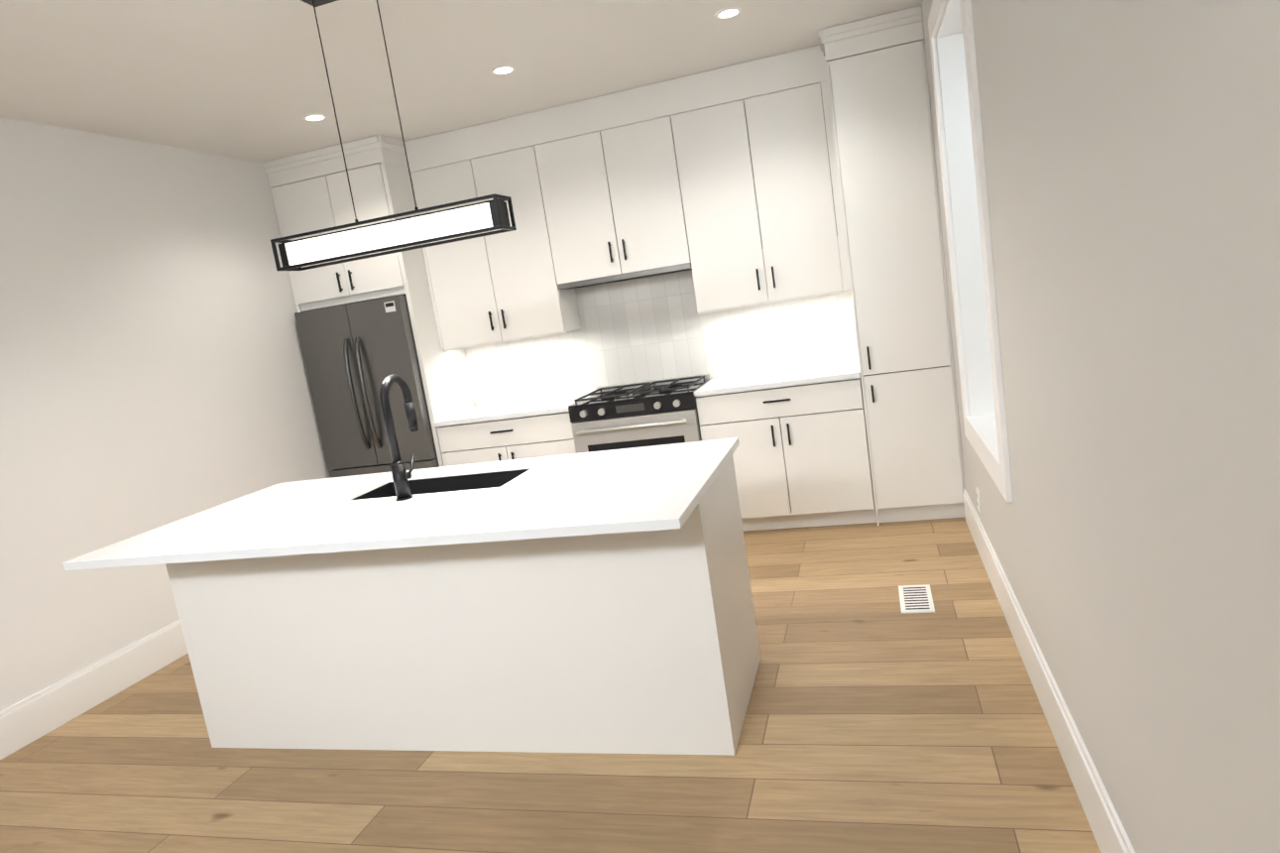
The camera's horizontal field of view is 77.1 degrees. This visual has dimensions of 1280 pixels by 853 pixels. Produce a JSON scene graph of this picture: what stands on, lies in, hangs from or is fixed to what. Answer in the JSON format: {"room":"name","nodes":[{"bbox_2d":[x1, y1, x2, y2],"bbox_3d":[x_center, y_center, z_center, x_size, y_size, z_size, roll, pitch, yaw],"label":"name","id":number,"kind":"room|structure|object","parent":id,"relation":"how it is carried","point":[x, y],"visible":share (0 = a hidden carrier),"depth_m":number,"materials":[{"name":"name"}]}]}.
{"room":"kitchen","nodes":[
{"label":"kitchen","id":0,"kind":"room"},
{"bbox_2d":[0,116,331,710],"bbox_3d":[-3.337,0.300,2.083,0.200,2.760,8.950,-6,9,17],"label":"wall","id":1,"kind":"structure","parent":0,"point":[152,369],"depth_m":4.14,"materials":[{"name":"white paint"}]},
{"bbox_2d":[0,619,188,760],"bbox_3d":[-3.122,1.602,1.952,0.018,0.190,7.930,-6,9,17],"label":"baseboard","id":2,"kind":"structure","parent":1,"relation":"attached to","point":[46,711],"depth_m":3.78,"materials":[{"name":"white paint"}]},
{"bbox_2d":[0,0,923,162],"bbox_3d":[-1.368,-1.331,1.215,4.780,0.100,8.950,-6,9,17],"label":"ceiling","id":3,"kind":"structure","parent":0,"point":[245,79],"depth_m":3.76,"materials":[{"name":"white paint"}]},
{"bbox_2d":[302,114,326,120],"bbox_3d":[-1.800,-1.709,4.445,0.124,0.006,0.124,-6,9,17],"label":"recessed light","id":4,"kind":"object","parent":3,"relation":"in","point":[314,117],"visible":0.96,"depth_m":4.43,"materials":[{"name":"white plastic"}]},
{"bbox_2d":[270,0,516,270],"bbox_3d":[-0.982,-1.113,2.899,0.940,0.950,0.140,-6,9,17],"label":"pendant light","id":5,"kind":"object","parent":3,"relation":"hanging from","point":[433,226],"visible":1,"depth_m":2.91,"materials":[{"name":"black metal"}]},
{"bbox_2d":[490,65,515,74],"bbox_3d":[-0.702,-1.827,4.117,0.124,0.006,0.124,-6,9,17],"label":"recessed light","id":6,"kind":"object","parent":3,"relation":"in","point":[503,69],"visible":0.92,"depth_m":4.10,"materials":[{"name":"white plastic"}]},
{"bbox_2d":[714,6,741,18],"bbox_3d":[0.417,-1.946,3.783,0.124,0.006,0.124,-6,9,17],"label":"recessed light","id":7,"kind":"object","parent":3,"relation":"in","point":[729,13],"visible":0.98,"depth_m":3.77,"materials":[{"name":"white plastic"}]},
{"bbox_2d":[0,512,1100,852],"bbox_3d":[-0.940,1.463,1.647,4.780,0.100,8.950,-6,9,17],"label":"floor","id":8,"kind":"structure","parent":0,"point":[876,721],"depth_m":2.72,"materials":[{"name":"brown wood"}]},
{"bbox_2d":[294,293,439,477],"bbox_3d":[-1.724,0.005,5.668,0.804,1.769,0.717,-6,9,17],"label":"fridge","id":9,"kind":"object","parent":8,"relation":"on","point":[355,354],"visible":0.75,"depth_m":5.33,"materials":[{"name":"silver metal"}]},
{"bbox_2d":[261,134,474,469],"bbox_3d":[-1.772,-0.493,5.663,0.903,2.758,0.625,-6,9,17],"label":"tall cabinet","id":10,"kind":"object","parent":8,"relation":"on","point":[310,190],"visible":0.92,"depth_m":5.28,"materials":[{"name":"white paint"}]},
{"bbox_2d":[165,457,760,755],"bbox_3d":[-0.680,0.683,3.177,2.128,0.884,0.690,-6,9,17],"label":"kitchen island","id":11,"kind":"object","parent":8,"relation":"on","point":[596,602],"depth_m":2.81,"materials":[{"name":"white paint"}]},
{"bbox_2d":[62,437,739,570],"bbox_3d":[-0.792,0.268,2.949,2.180,0.030,1.080,-6,9,17],"label":"island countertop","id":12,"kind":"structure","parent":11,"relation":"on","point":[653,488],"depth_m":2.72,"materials":[{"name":"white stone"}]},
{"bbox_2d":[378,373,419,501],"bbox_3d":[-0.874,0.030,2.973,0.070,0.452,0.200,-6,9,17],"label":"faucet","id":13,"kind":"object","parent":12,"relation":"on","point":[400,474],"depth_m":2.91,"materials":[{"name":"black metal"}]},
{"bbox_2d":[436,411,576,465],"bbox_3d":[-0.758,0.327,5.559,0.962,0.884,0.595,-6,9,17],"label":"base cabinet","id":14,"kind":"object","parent":8,"relation":"on","point":[520,437],"depth_m":5.23,"materials":[{"name":"white paint"}]},
{"bbox_2d":[433,393,589,428],"bbox_3d":[-0.831,-0.117,5.480,0.966,0.030,0.617,-6,9,17],"label":"countertop","id":15,"kind":"structure","parent":14,"relation":"on","point":[553,405],"depth_m":5.31,"materials":[{"name":"white stone"}]},
{"bbox_2d":[568,372,711,453],"bbox_3d":[0.071,0.212,5.253,0.808,0.953,0.689,-6,9,17],"label":"range","id":16,"kind":"object","parent":8,"relation":"on","point":[659,411],"visible":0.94,"depth_m":4.96,"materials":[{"name":"silver metal"}]},
{"bbox_2d":[694,376,876,531],"bbox_3d":[0.937,0.146,5.053,0.966,0.884,0.595,-6,9,17],"label":"base cabinet","id":17,"kind":"object","parent":8,"relation":"on","point":[801,455],"depth_m":4.75,"materials":[{"name":"white paint"}]},
{"bbox_2d":[695,360,860,396],"bbox_3d":[0.867,-0.299,4.973,0.968,0.030,0.617,-6,9,17],"label":"countertop","id":18,"kind":"structure","parent":17,"relation":"on","point":[847,371],"depth_m":4.81,"materials":[{"name":"white stone"}]},
{"bbox_2d":[817,5,965,525],"bbox_3d":[1.481,-0.841,4.692,0.523,2.758,0.625,-6,9,17],"label":"pantry","id":19,"kind":"object","parent":8,"relation":"on","point":[877,77],"visible":0.9,"depth_m":4.40,"materials":[{"name":"white paint"}]},
{"bbox_2d":[898,583,934,613],"bbox_3d":[1.239,0.772,3.605,0.140,0.006,0.310,-6,9,17],"label":"floor vent","id":20,"kind":"object","parent":8,"relation":"in","point":[915,598],"visible":1,"depth_m":3.59,"materials":[{"name":"white plastic"}]},
{"bbox_2d":[464,290,852,407],"bbox_3d":[-0.124,-0.738,5.608,4.110,2.760,0.200,-6,9,17],"label":"wall","id":21,"kind":"structure","parent":0,"point":[575,290],"depth_m":5.75,"materials":[{"name":"white paint"}]},
{"bbox_2d":[404,112,567,349],"bbox_3d":[-0.991,-1.281,5.443,0.916,1.385,0.336,-6,9,17],"label":"upper cabinet","id":22,"kind":"object","parent":21,"relation":"attached to","point":[488,290],"depth_m":5.28,"materials":[{"name":"white paint"}]},
{"bbox_2d":[531,80,698,331],"bbox_3d":[-0.129,-1.374,5.186,0.894,1.385,0.336,-6,9,17],"label":"upper cabinet","id":23,"kind":"object","parent":21,"relation":"attached to","point":[609,175],"depth_m":5.00,"materials":[{"name":"white paint"}]},
{"bbox_2d":[557,262,692,289],"bbox_3d":[-0.068,-0.981,5.248,0.886,0.035,0.334,-6,9,17],"label":"range hood","id":24,"kind":"object","parent":23,"relation":"attached to","point":[633,275],"visible":0.88,"depth_m":5.11,"materials":[{"name":"silver metal"}]},
{"bbox_2d":[465,269,858,406],"bbox_3d":[0.046,-0.615,5.467,2.743,0.912,0.020,-6,9,17],"label":"tile backsplash","id":25,"kind":"structure","parent":21,"relation":"attached to","point":[648,328],"depth_m":5.44,"materials":[{"name":"white tile"}]},
{"bbox_2d":[530,360,543,378],"bbox_3d":[-0.736,-0.405,5.719,0.070,0.115,0.008,-6,9,17],"label":"outlet","id":26,"kind":"object","parent":25,"relation":"attached to","point":[536,367],"depth_m":5.72,"materials":[{"name":"white plastic"}]},
{"bbox_2d":[731,333,745,351],"bbox_3d":[0.649,-0.553,5.306,0.070,0.115,0.008,-6,9,17],"label":"outlet","id":27,"kind":"object","parent":25,"relation":"attached to","point":[738,339],"depth_m":5.30,"materials":[{"name":"white plastic"}]},
{"bbox_2d":[666,44,851,314],"bbox_3d":[0.742,-1.467,4.925,0.934,1.385,0.336,-6,9,17],"label":"upper cabinet","id":28,"kind":"object","parent":21,"relation":"attached to","point":[725,181],"depth_m":4.76,"materials":[{"name":"white paint"}]},
{"bbox_2d":[921,0,1279,852],"bbox_3d":[0.909,-0.155,0.815,0.450,2.760,8.950,-6,9,17],"label":"wall","id":29,"kind":"structure","parent":0,"point":[1131,148],"depth_m":1.34,"materials":[{"name":"white paint"}]},
{"bbox_2d":[928,0,1012,502],"bbox_3d":[1.480,-0.826,3.264,0.320,1.980,1.233,-6,9,17],"label":"window","id":30,"kind":"structure","parent":29,"relation":"in","point":[957,99],"depth_m":3.69,"materials":[{"name":"white glass"}]},
{"bbox_2d":[975,486,980,512],"bbox_3d":[1.650,0.357,3.916,0.008,0.114,0.070,-6,9,17],"label":"electrical outlet","id":31,"kind":"object","parent":29,"relation":"attached to","point":[978,499],"visible":1,"depth_m":3.89,"materials":[{"name":"white plastic"}]},
{"bbox_2d":[962,488,1135,852],"bbox_3d":[0.797,1.183,0.782,0.018,0.190,7.930,-6,9,17],"label":"baseboard","id":32,"kind":"structure","parent":29,"relation":"attached to","point":[1110,836],"depth_m":2.37,"materials":[{"name":"white paint"}]}
]}

